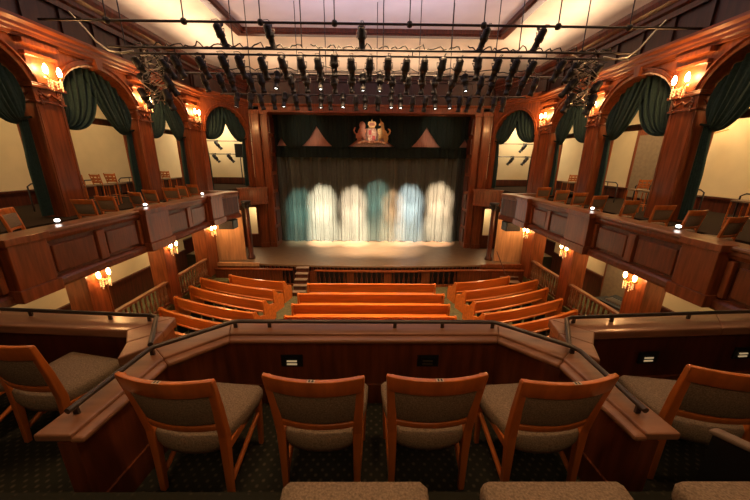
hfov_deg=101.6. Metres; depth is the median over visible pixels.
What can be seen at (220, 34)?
spotlight
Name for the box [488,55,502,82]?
spotlight
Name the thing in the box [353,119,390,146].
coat
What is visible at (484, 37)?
spotlight
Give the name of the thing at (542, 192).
chair
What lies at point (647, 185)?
stool
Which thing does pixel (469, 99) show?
spotlight
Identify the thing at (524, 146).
spotlight
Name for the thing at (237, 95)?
spotlight
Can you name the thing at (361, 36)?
spotlight
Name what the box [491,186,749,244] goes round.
floor
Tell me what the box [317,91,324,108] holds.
spotlight
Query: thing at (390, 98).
spotlight
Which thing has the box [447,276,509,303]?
pew
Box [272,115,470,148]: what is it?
scalloped valance
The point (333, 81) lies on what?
spotlight
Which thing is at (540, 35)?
spotlight
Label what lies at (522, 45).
cable
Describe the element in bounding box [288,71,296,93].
spotlight
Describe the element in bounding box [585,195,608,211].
chair
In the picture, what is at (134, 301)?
balustrade
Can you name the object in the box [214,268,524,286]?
rail
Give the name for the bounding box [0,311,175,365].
parapet
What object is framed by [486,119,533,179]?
wall
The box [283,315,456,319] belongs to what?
pew
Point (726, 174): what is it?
wall
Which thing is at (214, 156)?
spotlight
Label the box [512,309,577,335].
pew
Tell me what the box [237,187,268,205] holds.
box
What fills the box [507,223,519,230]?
grille
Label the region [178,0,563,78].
pipe
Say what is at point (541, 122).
wall sconce
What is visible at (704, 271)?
balcony
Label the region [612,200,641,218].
chair
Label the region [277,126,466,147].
backing
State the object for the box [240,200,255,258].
column
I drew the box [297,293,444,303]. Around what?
pew
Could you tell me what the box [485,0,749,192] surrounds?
wall
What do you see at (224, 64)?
spotlight
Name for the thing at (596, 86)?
spotlight
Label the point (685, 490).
chair
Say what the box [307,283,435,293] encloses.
pew
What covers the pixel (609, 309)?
balustrade
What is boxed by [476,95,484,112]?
spotlight
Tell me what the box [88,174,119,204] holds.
stool
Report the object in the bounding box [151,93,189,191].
drapes
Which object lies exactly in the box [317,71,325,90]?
spotlight
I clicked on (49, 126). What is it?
pillar
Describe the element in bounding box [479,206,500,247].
wall
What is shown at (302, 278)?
steps
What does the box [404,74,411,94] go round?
spotlight
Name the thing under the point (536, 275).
balustrade
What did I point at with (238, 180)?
wainscot
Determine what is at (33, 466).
floor
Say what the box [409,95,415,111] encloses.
spotlight
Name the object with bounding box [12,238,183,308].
wall
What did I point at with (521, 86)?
spotlight
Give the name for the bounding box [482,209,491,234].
wall
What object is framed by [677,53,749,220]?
drapes
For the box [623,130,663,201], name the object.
door
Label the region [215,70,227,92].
spotlight
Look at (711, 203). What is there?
trim
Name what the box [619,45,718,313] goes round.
pillar
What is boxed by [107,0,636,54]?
pipe
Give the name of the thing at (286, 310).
floor
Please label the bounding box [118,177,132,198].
metal railing
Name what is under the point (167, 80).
spotlight
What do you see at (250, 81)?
spotlight
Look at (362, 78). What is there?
spotlight
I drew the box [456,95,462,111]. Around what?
spotlight
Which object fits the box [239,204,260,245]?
wall
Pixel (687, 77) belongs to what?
wall sconce
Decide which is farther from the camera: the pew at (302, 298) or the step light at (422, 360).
the pew at (302, 298)
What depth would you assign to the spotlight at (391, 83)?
8.84 m
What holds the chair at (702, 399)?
on the floor at (33, 466)
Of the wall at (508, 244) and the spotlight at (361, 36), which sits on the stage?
the wall at (508, 244)
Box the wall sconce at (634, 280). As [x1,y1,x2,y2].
[622,272,637,290]
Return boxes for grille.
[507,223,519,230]
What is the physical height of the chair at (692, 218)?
0.844 m
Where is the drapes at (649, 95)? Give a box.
[594,75,671,195]
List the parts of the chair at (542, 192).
rail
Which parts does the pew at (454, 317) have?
cap rail, backrest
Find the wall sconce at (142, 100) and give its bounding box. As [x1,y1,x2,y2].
[141,100,152,111]
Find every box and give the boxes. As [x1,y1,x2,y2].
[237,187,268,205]
[472,189,503,207]
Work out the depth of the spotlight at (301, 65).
7.25 m
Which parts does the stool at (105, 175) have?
seat, leg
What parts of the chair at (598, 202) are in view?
rail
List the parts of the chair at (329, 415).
leg, rail, rail, seat, leg, leg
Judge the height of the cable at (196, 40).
0.159 m
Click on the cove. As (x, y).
(573, 12)
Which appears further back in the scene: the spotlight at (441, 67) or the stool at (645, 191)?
the stool at (645, 191)
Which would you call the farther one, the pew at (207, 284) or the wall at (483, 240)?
the wall at (483, 240)
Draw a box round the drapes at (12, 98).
[0,63,54,215]
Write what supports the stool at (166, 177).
on the floor at (30, 219)
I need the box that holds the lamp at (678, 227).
[674,225,681,229]
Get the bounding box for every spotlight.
[130,54,151,77]
[133,69,157,92]
[135,84,154,109]
[156,55,178,80]
[159,71,180,96]
[160,85,176,110]
[169,51,187,78]
[192,52,212,79]
[200,72,211,92]
[211,19,229,46]
[211,153,220,162]
[213,140,222,149]
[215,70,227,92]
[216,51,233,78]
[226,153,234,162]
[228,71,236,91]
[234,51,248,79]
[234,90,242,107]
[246,71,256,93]
[247,89,254,108]
[257,53,270,80]
[257,70,266,92]
[257,93,265,110]
[263,19,276,47]
[270,91,277,109]
[273,67,282,89]
[277,52,290,79]
[281,89,289,107]
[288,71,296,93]
[293,93,299,110]
[297,52,307,80]
[303,71,310,92]
[305,93,312,110]
[314,53,323,80]
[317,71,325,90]
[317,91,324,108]
[327,92,333,110]
[329,49,339,77]
[330,72,337,94]
[340,90,346,108]
[347,53,356,81]
[347,75,355,93]
[353,94,358,110]
[356,21,366,48]
[359,69,365,91]
[362,92,368,109]
[365,54,374,81]
[375,93,380,111]
[376,70,383,92]
[383,53,392,80]
[387,94,394,108]
[388,71,395,93]
[396,90,403,109]
[400,55,410,81]
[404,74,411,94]
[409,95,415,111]
[418,76,425,94]
[419,55,428,82]
[421,94,427,111]
[431,73,438,94]
[431,94,437,109]
[435,54,446,81]
[445,95,451,109]
[446,76,454,95]
[451,55,463,82]
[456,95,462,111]
[460,71,468,92]
[464,95,471,112]
[472,52,482,80]
[475,73,484,95]
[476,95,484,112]
[477,23,491,49]
[486,74,497,95]
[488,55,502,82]
[489,94,498,112]
[499,97,506,112]
[503,77,513,95]
[505,56,521,82]
[506,156,514,165]
[515,77,525,96]
[518,143,527,152]
[520,57,538,83]
[520,156,529,165]
[527,75,540,96]
[530,24,549,50]
[549,56,569,82]
[558,76,580,98]
[560,90,578,113]
[561,60,582,84]
[582,91,599,115]
[583,61,606,84]
[583,77,606,100]
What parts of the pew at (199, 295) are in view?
panel, cap rail, backrest, seat, panel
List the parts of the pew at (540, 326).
seat, cap rail, backrest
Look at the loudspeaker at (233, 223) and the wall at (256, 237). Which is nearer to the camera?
the loudspeaker at (233, 223)
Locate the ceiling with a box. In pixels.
[217,0,528,29]
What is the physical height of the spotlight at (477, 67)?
0.580 m
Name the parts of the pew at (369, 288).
cap rail, seat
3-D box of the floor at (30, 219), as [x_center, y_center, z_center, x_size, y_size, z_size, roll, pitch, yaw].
[-7.910,-1.469,10.388,4.490,0.500,15.900,0,16,-1]
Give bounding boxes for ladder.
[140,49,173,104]
[567,54,599,109]
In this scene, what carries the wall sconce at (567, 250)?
attached to the pillar at (573, 266)
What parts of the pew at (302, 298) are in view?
seat, cap rail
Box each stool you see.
[81,175,98,200]
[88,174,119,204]
[103,173,130,202]
[160,171,177,187]
[561,175,577,193]
[624,179,652,210]
[637,190,649,212]
[721,200,749,231]
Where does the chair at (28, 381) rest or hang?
on the floor at (33, 466)
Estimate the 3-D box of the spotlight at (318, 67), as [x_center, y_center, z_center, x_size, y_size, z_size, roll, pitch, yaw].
[-1.348,-4.383,7.346,0.247,0.572,0.341,13,20,37]
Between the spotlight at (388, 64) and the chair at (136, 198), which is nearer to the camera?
the spotlight at (388, 64)
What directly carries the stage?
on the floor at (286, 310)
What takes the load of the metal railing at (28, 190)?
on the floor at (30, 219)
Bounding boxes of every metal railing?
[26,179,103,211]
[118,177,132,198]
[604,181,617,202]
[632,185,704,209]
[732,193,749,216]
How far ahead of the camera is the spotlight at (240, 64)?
7.23 m
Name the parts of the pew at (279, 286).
cap rail, backrest, seat, panel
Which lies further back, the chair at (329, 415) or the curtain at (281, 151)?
the curtain at (281, 151)
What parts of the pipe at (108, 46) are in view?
hanging rod, hanging rod, hanging rod, hanging rod, hanging rod, hanging rod, hanging rod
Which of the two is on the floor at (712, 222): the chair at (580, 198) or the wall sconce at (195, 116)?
the chair at (580, 198)
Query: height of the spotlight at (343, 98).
0.599 m
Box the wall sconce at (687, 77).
[669,72,690,98]
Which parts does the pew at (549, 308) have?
panel, backrest, cap rail, seat, panel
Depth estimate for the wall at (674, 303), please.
8.68 m
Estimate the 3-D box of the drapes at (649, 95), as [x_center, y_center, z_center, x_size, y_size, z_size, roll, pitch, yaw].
[7.104,-2.866,8.433,0.232,3.450,2.280,0,16,-1]
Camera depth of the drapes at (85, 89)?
7.98 m
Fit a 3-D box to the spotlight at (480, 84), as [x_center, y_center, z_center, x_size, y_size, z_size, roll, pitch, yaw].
[3.084,-4.840,8.948,0.250,0.582,0.256,8,18,23]
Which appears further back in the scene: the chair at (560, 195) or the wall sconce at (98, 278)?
the chair at (560, 195)
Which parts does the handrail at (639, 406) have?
post, post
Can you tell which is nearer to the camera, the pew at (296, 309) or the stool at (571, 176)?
the pew at (296, 309)
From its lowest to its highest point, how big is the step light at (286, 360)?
0.110 m
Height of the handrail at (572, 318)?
0.065 m
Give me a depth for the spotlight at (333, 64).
7.14 m
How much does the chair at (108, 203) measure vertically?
0.844 m
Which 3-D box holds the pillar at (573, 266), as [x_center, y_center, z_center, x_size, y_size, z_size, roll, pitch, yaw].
[7.115,-1.278,10.377,0.780,7.820,0.749,0,16,-1]
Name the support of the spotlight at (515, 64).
hanging from the pipe at (149, 53)
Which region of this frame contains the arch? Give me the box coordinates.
[246,75,499,248]
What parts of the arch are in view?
reveal panel, reveal panel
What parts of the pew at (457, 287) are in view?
panel, backrest, cap rail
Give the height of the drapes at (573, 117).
3.450 m
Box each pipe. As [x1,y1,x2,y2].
[37,0,702,30]
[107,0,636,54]
[115,49,629,60]
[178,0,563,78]
[220,1,525,97]
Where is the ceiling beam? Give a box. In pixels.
[200,0,546,39]
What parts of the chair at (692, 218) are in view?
seat, leg, rail, rail, leg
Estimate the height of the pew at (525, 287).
0.928 m
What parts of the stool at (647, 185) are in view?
seat, leg, leg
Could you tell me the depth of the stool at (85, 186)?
8.21 m
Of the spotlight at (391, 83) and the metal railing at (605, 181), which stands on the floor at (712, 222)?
the metal railing at (605, 181)
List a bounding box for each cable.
[68,11,133,53]
[134,40,306,47]
[196,65,542,74]
[310,43,459,50]
[468,45,611,52]
[603,20,666,59]
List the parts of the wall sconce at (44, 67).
lamp shade, lamp shade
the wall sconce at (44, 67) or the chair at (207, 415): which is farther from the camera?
the wall sconce at (44, 67)
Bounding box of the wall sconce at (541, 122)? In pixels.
[539,112,546,126]
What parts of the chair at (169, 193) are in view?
rail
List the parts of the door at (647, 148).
frame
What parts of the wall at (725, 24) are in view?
cornice, cornice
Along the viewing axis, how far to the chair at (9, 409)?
2.06 m
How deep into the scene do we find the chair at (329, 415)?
1.57 m
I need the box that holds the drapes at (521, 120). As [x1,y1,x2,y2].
[491,110,534,191]
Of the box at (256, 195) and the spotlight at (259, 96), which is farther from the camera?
the box at (256, 195)
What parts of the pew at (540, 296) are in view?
panel, seat, backrest, cap rail, panel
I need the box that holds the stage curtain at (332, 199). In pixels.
[276,157,465,241]
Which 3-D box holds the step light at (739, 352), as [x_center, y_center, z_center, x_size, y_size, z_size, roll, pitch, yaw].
[3.062,0.857,2.538,0.170,0.110,0.020,-1,16,-4]
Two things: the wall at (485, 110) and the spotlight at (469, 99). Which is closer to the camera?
the spotlight at (469, 99)
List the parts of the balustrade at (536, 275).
rail, handrail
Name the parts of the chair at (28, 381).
leg, rail, rail, leg, seat, rail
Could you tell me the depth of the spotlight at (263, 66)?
7.30 m
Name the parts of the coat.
crown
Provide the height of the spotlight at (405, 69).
0.557 m
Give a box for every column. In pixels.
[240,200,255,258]
[484,202,499,260]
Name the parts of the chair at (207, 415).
leg, rail, rail, seat, leg, rail, leg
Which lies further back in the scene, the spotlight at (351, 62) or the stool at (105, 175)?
the stool at (105, 175)
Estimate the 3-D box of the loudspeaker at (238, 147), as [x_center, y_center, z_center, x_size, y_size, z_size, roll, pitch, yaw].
[-7.359,-4.698,16.797,0.400,2.150,0.300,0,16,-1]
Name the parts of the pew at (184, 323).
panel, backrest, seat, cap rail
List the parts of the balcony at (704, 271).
raised panel, raised panel, raised panel, raised panel, raised panel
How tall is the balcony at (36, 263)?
1.010 m
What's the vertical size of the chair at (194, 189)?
0.844 m
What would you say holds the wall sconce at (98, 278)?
attached to the pillar at (49, 126)
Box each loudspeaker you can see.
[219,219,237,228]
[234,144,243,183]
[501,221,519,230]
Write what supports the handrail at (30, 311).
on the parapet at (55, 335)
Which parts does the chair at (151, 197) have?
rail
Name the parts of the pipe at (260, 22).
hanging rod, hanging rod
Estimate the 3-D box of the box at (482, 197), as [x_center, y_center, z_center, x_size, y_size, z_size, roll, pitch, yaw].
[5.813,-2.680,15.627,1.561,0.850,0.693,13,20,37]
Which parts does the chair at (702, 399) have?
leg, seat, rail, rail, leg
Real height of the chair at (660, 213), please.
0.844 m
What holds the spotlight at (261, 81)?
hanging from the pipe at (311, 74)
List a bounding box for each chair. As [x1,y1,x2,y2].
[0,207,25,232]
[0,345,121,442]
[0,384,45,421]
[70,199,98,218]
[94,196,120,213]
[114,371,263,491]
[127,192,147,207]
[141,190,162,204]
[162,187,180,201]
[175,185,188,198]
[186,184,199,196]
[261,372,367,487]
[280,482,428,499]
[381,372,488,489]
[474,373,618,481]
[479,482,633,499]
[535,187,551,199]
[553,190,570,203]
[567,193,588,207]
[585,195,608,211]
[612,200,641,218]
[618,364,749,478]
[640,205,676,225]
[668,210,708,232]
[671,481,749,499]
[703,216,749,240]
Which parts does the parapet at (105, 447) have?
skirting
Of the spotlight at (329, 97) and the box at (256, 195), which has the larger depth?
the box at (256, 195)
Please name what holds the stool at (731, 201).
on the floor at (712, 222)
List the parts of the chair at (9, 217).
leg, rail, rail, leg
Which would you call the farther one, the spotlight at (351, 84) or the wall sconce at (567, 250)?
the wall sconce at (567, 250)
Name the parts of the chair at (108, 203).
rail, leg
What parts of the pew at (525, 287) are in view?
panel, seat, backrest, cap rail, panel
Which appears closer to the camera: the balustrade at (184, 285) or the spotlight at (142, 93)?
the spotlight at (142, 93)
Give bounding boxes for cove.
[98,0,652,75]
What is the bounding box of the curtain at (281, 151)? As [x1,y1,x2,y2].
[275,146,466,158]
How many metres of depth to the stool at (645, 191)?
8.38 m
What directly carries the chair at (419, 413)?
on the floor at (33, 466)
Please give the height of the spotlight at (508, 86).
0.582 m
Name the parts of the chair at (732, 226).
seat, leg, rail, leg, rail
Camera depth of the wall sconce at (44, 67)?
6.62 m
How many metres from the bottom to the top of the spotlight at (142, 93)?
0.574 m
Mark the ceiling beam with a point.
(531, 6)
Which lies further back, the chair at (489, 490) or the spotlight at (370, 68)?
the spotlight at (370, 68)
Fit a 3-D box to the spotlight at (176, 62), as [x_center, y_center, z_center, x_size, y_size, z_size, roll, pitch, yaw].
[-4.698,-4.397,7.292,0.374,0.567,0.238,-9,19,-31]
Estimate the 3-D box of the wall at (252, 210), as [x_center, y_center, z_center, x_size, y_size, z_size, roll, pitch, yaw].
[-7.440,-1.838,17.885,2.400,2.550,0.100,0,16,-1]
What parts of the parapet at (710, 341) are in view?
skirting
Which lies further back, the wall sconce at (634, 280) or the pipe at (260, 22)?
the wall sconce at (634, 280)
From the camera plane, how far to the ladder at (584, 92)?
7.73 m
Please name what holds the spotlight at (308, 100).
hanging from the pipe at (298, 94)
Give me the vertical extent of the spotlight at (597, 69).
0.528 m
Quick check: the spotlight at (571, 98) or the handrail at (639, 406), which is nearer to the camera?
the handrail at (639, 406)
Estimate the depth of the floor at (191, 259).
11.61 m
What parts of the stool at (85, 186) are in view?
leg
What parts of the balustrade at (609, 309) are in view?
rail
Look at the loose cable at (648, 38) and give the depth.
7.04 m
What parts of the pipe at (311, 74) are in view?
hanging rod, hanging rod, hanging rod, hanging rod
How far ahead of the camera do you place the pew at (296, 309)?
10.30 m
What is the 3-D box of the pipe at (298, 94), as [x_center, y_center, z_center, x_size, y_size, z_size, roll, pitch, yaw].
[-0.028,-6.688,10.245,10.600,2.808,0.056,0,16,-1]
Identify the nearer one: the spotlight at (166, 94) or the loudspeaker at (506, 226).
the spotlight at (166, 94)
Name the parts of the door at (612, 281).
frame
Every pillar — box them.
[12,36,114,311]
[123,75,182,308]
[176,95,218,279]
[520,99,562,282]
[554,81,613,311]
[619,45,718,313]
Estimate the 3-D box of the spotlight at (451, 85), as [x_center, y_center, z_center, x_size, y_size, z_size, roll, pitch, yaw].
[2.253,-4.841,8.970,0.249,0.575,0.324,1,16,1]
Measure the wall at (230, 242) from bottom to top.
2.350 m
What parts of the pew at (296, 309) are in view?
panel, seat, backrest, cap rail, panel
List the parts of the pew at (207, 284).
panel, cap rail, backrest, seat, panel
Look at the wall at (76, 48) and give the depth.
7.87 m
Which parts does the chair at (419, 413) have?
leg, leg, seat, rail, rail, leg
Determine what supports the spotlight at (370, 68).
hanging from the pipe at (149, 53)
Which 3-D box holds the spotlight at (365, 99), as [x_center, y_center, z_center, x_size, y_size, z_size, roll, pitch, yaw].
[-0.333,-5.168,10.575,0.259,0.592,0.278,15,22,41]
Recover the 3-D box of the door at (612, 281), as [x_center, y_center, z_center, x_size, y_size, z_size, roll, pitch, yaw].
[8.220,1.037,10.363,0.140,2.300,1.200,0,16,-1]
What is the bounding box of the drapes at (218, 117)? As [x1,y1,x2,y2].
[205,107,249,188]
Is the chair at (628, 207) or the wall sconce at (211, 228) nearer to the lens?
the chair at (628, 207)
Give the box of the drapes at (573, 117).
[549,99,587,195]
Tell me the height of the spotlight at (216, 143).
0.527 m
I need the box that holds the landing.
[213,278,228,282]
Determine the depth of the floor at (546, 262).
11.85 m
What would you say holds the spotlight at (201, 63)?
hanging from the pipe at (149, 53)
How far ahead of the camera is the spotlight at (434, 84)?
8.88 m
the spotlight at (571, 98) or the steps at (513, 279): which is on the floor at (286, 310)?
the steps at (513, 279)
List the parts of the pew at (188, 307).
panel, seat, cap rail, backrest, panel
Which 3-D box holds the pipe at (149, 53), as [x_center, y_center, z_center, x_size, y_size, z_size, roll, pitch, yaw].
[-0.011,-4.645,7.244,12.200,0.144,0.048,0,16,-1]
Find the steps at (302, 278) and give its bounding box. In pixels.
[292,266,309,295]
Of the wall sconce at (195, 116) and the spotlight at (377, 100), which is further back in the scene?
the wall sconce at (195, 116)
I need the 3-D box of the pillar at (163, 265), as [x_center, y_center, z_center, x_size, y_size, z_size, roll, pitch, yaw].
[-7.444,-1.376,10.227,0.780,7.820,0.749,0,16,-1]
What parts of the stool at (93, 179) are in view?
seat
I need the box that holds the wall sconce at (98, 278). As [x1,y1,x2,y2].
[95,268,111,288]
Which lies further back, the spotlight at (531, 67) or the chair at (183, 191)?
the chair at (183, 191)
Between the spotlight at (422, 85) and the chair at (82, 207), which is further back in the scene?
the spotlight at (422, 85)
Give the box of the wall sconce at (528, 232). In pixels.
[523,229,529,237]
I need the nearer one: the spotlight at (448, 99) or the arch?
the spotlight at (448, 99)
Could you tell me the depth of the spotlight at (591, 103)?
7.79 m
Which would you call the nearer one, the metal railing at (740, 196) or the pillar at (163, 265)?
the metal railing at (740, 196)
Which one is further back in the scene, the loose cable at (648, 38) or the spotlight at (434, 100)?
the spotlight at (434, 100)
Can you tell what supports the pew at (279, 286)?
on the floor at (286, 310)
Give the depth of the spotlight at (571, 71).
7.63 m
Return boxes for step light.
[280,355,302,366]
[417,355,438,366]
[637,351,659,363]
[731,347,749,358]
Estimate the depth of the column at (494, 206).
14.43 m
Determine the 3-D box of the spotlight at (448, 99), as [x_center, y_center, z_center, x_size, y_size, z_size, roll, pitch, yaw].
[2.538,-5.170,10.579,0.241,0.599,0.377,-8,18,-27]
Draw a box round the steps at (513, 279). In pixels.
[497,252,520,284]
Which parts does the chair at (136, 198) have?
rail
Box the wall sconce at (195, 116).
[193,108,200,122]
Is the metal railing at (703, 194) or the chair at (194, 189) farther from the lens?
the chair at (194, 189)
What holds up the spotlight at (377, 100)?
hanging from the pipe at (298, 94)
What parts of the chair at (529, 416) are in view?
leg, rail, leg, seat, rail, rail, leg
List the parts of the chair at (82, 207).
leg, rail, rail, leg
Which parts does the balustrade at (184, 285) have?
handrail, rail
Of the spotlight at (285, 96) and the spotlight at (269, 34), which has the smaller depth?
the spotlight at (269, 34)
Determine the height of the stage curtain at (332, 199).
4.800 m
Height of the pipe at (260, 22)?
2.270 m
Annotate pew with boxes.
[158,307,220,332]
[173,296,266,322]
[175,331,185,336]
[188,285,275,318]
[199,277,283,311]
[228,274,291,302]
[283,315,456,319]
[291,303,449,315]
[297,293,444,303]
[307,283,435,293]
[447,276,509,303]
[455,279,538,311]
[462,287,548,319]
[471,298,562,323]
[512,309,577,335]
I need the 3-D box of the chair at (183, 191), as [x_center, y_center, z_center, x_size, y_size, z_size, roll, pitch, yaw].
[-6.276,-1.742,10.263,0.503,0.844,0.507,7,17,22]
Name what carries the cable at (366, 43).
attached to the pipe at (108, 46)
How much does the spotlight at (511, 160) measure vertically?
0.527 m
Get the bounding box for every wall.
[0,0,255,190]
[0,105,194,253]
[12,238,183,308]
[206,120,254,176]
[215,107,515,246]
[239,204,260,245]
[249,207,257,232]
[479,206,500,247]
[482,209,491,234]
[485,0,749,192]
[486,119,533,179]
[544,107,749,256]
[554,242,714,311]
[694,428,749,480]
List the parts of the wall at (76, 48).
cornice, cornice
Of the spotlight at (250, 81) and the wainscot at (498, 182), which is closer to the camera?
the spotlight at (250, 81)
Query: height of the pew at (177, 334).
0.928 m
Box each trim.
[0,177,182,208]
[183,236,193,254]
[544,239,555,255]
[555,180,749,215]
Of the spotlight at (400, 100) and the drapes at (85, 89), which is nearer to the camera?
the drapes at (85, 89)
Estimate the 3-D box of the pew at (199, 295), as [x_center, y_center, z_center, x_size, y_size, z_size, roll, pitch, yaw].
[-5.325,1.922,11.296,3.496,0.928,0.685,7,17,20]
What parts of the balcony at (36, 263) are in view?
raised panel, raised panel, raised panel, raised panel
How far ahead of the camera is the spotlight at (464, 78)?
8.81 m
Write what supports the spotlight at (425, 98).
hanging from the pipe at (298, 94)
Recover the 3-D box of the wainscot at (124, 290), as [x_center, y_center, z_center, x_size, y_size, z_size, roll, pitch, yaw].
[-8.675,2.595,7.706,0.180,1.570,13.500,0,16,-1]
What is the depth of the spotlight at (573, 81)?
7.74 m
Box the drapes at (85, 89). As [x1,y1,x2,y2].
[62,67,144,199]
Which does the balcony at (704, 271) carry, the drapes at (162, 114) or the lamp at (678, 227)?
the lamp at (678, 227)
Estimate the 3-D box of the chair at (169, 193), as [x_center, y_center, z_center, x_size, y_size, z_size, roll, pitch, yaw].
[-6.242,-1.552,9.608,0.503,0.844,0.507,1,16,3]
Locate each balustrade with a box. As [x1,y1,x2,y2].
[115,282,170,314]
[178,258,208,295]
[529,261,558,297]
[565,284,618,314]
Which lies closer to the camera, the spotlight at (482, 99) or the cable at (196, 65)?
the cable at (196, 65)
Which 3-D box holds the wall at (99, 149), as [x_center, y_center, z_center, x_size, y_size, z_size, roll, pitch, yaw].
[-10.206,-1.459,7.040,0.150,9.700,22.500,0,16,-1]
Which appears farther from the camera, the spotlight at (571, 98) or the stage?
the stage
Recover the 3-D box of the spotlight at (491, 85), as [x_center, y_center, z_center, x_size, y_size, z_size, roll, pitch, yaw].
[3.431,-4.835,8.985,0.250,0.576,0.319,-1,16,-5]
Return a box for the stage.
[217,240,521,283]
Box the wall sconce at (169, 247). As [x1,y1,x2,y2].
[167,241,178,255]
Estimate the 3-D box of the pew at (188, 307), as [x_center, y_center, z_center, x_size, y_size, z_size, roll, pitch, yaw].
[-5.322,2.172,10.433,3.423,0.928,0.685,6,17,19]
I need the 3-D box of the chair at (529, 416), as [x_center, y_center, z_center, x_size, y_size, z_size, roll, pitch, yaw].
[0.930,0.967,1.792,0.503,0.844,0.507,-1,16,-5]
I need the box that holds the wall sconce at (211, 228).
[209,226,216,236]
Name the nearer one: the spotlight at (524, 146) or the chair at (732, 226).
the chair at (732, 226)
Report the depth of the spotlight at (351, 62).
7.27 m
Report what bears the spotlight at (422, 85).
hanging from the pipe at (311, 74)
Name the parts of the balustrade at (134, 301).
rail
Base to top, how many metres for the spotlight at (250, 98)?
0.592 m
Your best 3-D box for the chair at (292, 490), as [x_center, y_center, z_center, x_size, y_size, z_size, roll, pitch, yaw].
[-0.067,0.883,0.824,0.503,0.844,0.507,0,16,-1]
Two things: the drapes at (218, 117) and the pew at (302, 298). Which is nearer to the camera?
the pew at (302, 298)
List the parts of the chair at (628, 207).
leg, rail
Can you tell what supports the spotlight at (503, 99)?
hanging from the pipe at (298, 94)
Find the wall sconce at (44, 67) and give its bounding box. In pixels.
[42,63,63,91]
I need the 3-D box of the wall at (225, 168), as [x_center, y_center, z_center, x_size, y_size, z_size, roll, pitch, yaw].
[-8.191,-5.945,17.304,4.010,3.550,0.080,0,16,-1]
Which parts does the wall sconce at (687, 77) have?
lamp shade, lamp shade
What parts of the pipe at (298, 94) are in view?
hanging rod, hanging rod, hanging rod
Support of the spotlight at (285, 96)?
hanging from the pipe at (298, 94)
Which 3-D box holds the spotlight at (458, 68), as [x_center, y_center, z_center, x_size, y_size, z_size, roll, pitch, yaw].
[1.996,-4.349,7.357,0.238,0.564,0.385,0,16,0]
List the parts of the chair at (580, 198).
rail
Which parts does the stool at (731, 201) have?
leg, seat, leg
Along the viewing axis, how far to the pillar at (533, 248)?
12.62 m
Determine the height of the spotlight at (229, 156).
0.527 m
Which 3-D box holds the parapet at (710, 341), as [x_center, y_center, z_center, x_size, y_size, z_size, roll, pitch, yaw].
[3.403,1.115,2.720,4.149,1.110,0.545,-2,16,-8]
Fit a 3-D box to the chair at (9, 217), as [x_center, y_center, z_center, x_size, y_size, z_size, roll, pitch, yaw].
[-6.034,-0.310,5.324,0.507,0.844,0.503,-8,18,-27]
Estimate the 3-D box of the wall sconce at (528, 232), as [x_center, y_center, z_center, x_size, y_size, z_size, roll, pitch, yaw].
[6.696,-0.746,13.478,0.286,0.505,0.390,0,16,-1]
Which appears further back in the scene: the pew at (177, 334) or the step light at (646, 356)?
the pew at (177, 334)
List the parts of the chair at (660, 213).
leg, seat, rail, rail, leg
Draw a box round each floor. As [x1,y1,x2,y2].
[0,183,247,233]
[0,393,707,491]
[122,254,215,315]
[174,267,548,335]
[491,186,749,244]
[522,257,611,314]
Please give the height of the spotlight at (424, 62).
0.568 m
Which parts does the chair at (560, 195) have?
rail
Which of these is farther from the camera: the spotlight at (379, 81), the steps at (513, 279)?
the steps at (513, 279)
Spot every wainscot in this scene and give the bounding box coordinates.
[57,249,187,309]
[213,177,255,183]
[485,180,526,185]
[550,252,674,311]
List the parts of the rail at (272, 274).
rail panel, rail panel, rail panel, rail panel, rail panel, rail panel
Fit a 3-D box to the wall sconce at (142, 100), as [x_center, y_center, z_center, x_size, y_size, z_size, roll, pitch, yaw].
[-7.031,-4.513,9.379,0.286,0.505,0.390,0,16,-1]
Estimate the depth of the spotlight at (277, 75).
8.74 m
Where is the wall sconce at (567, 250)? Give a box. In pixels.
[559,245,569,257]
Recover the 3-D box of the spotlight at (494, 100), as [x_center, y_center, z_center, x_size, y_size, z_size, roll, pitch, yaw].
[4.152,-5.103,10.669,0.249,0.582,0.253,3,16,7]
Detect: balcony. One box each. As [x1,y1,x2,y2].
[0,191,241,306]
[498,193,749,309]
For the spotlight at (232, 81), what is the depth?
8.85 m
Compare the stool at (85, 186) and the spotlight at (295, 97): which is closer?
the stool at (85, 186)
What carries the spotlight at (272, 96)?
hanging from the pipe at (298, 94)
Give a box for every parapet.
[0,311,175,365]
[34,323,680,491]
[548,313,749,379]
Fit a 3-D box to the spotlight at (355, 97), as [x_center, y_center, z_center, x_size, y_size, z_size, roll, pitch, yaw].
[-0.662,-5.124,10.606,0.267,0.582,0.250,-13,21,-40]
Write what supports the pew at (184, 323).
on the floor at (286, 310)
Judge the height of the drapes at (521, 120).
3.530 m
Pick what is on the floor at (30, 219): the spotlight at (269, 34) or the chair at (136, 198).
the chair at (136, 198)
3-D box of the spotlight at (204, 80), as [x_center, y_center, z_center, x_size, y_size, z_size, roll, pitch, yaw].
[-4.932,-4.897,8.886,0.250,0.582,0.266,0,16,0]
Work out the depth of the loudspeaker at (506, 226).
11.65 m
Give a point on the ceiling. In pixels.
(395, 11)
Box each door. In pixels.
[599,263,628,297]
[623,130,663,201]
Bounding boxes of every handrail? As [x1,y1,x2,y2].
[0,307,158,346]
[64,319,648,413]
[564,310,749,343]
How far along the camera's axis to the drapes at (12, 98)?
6.42 m

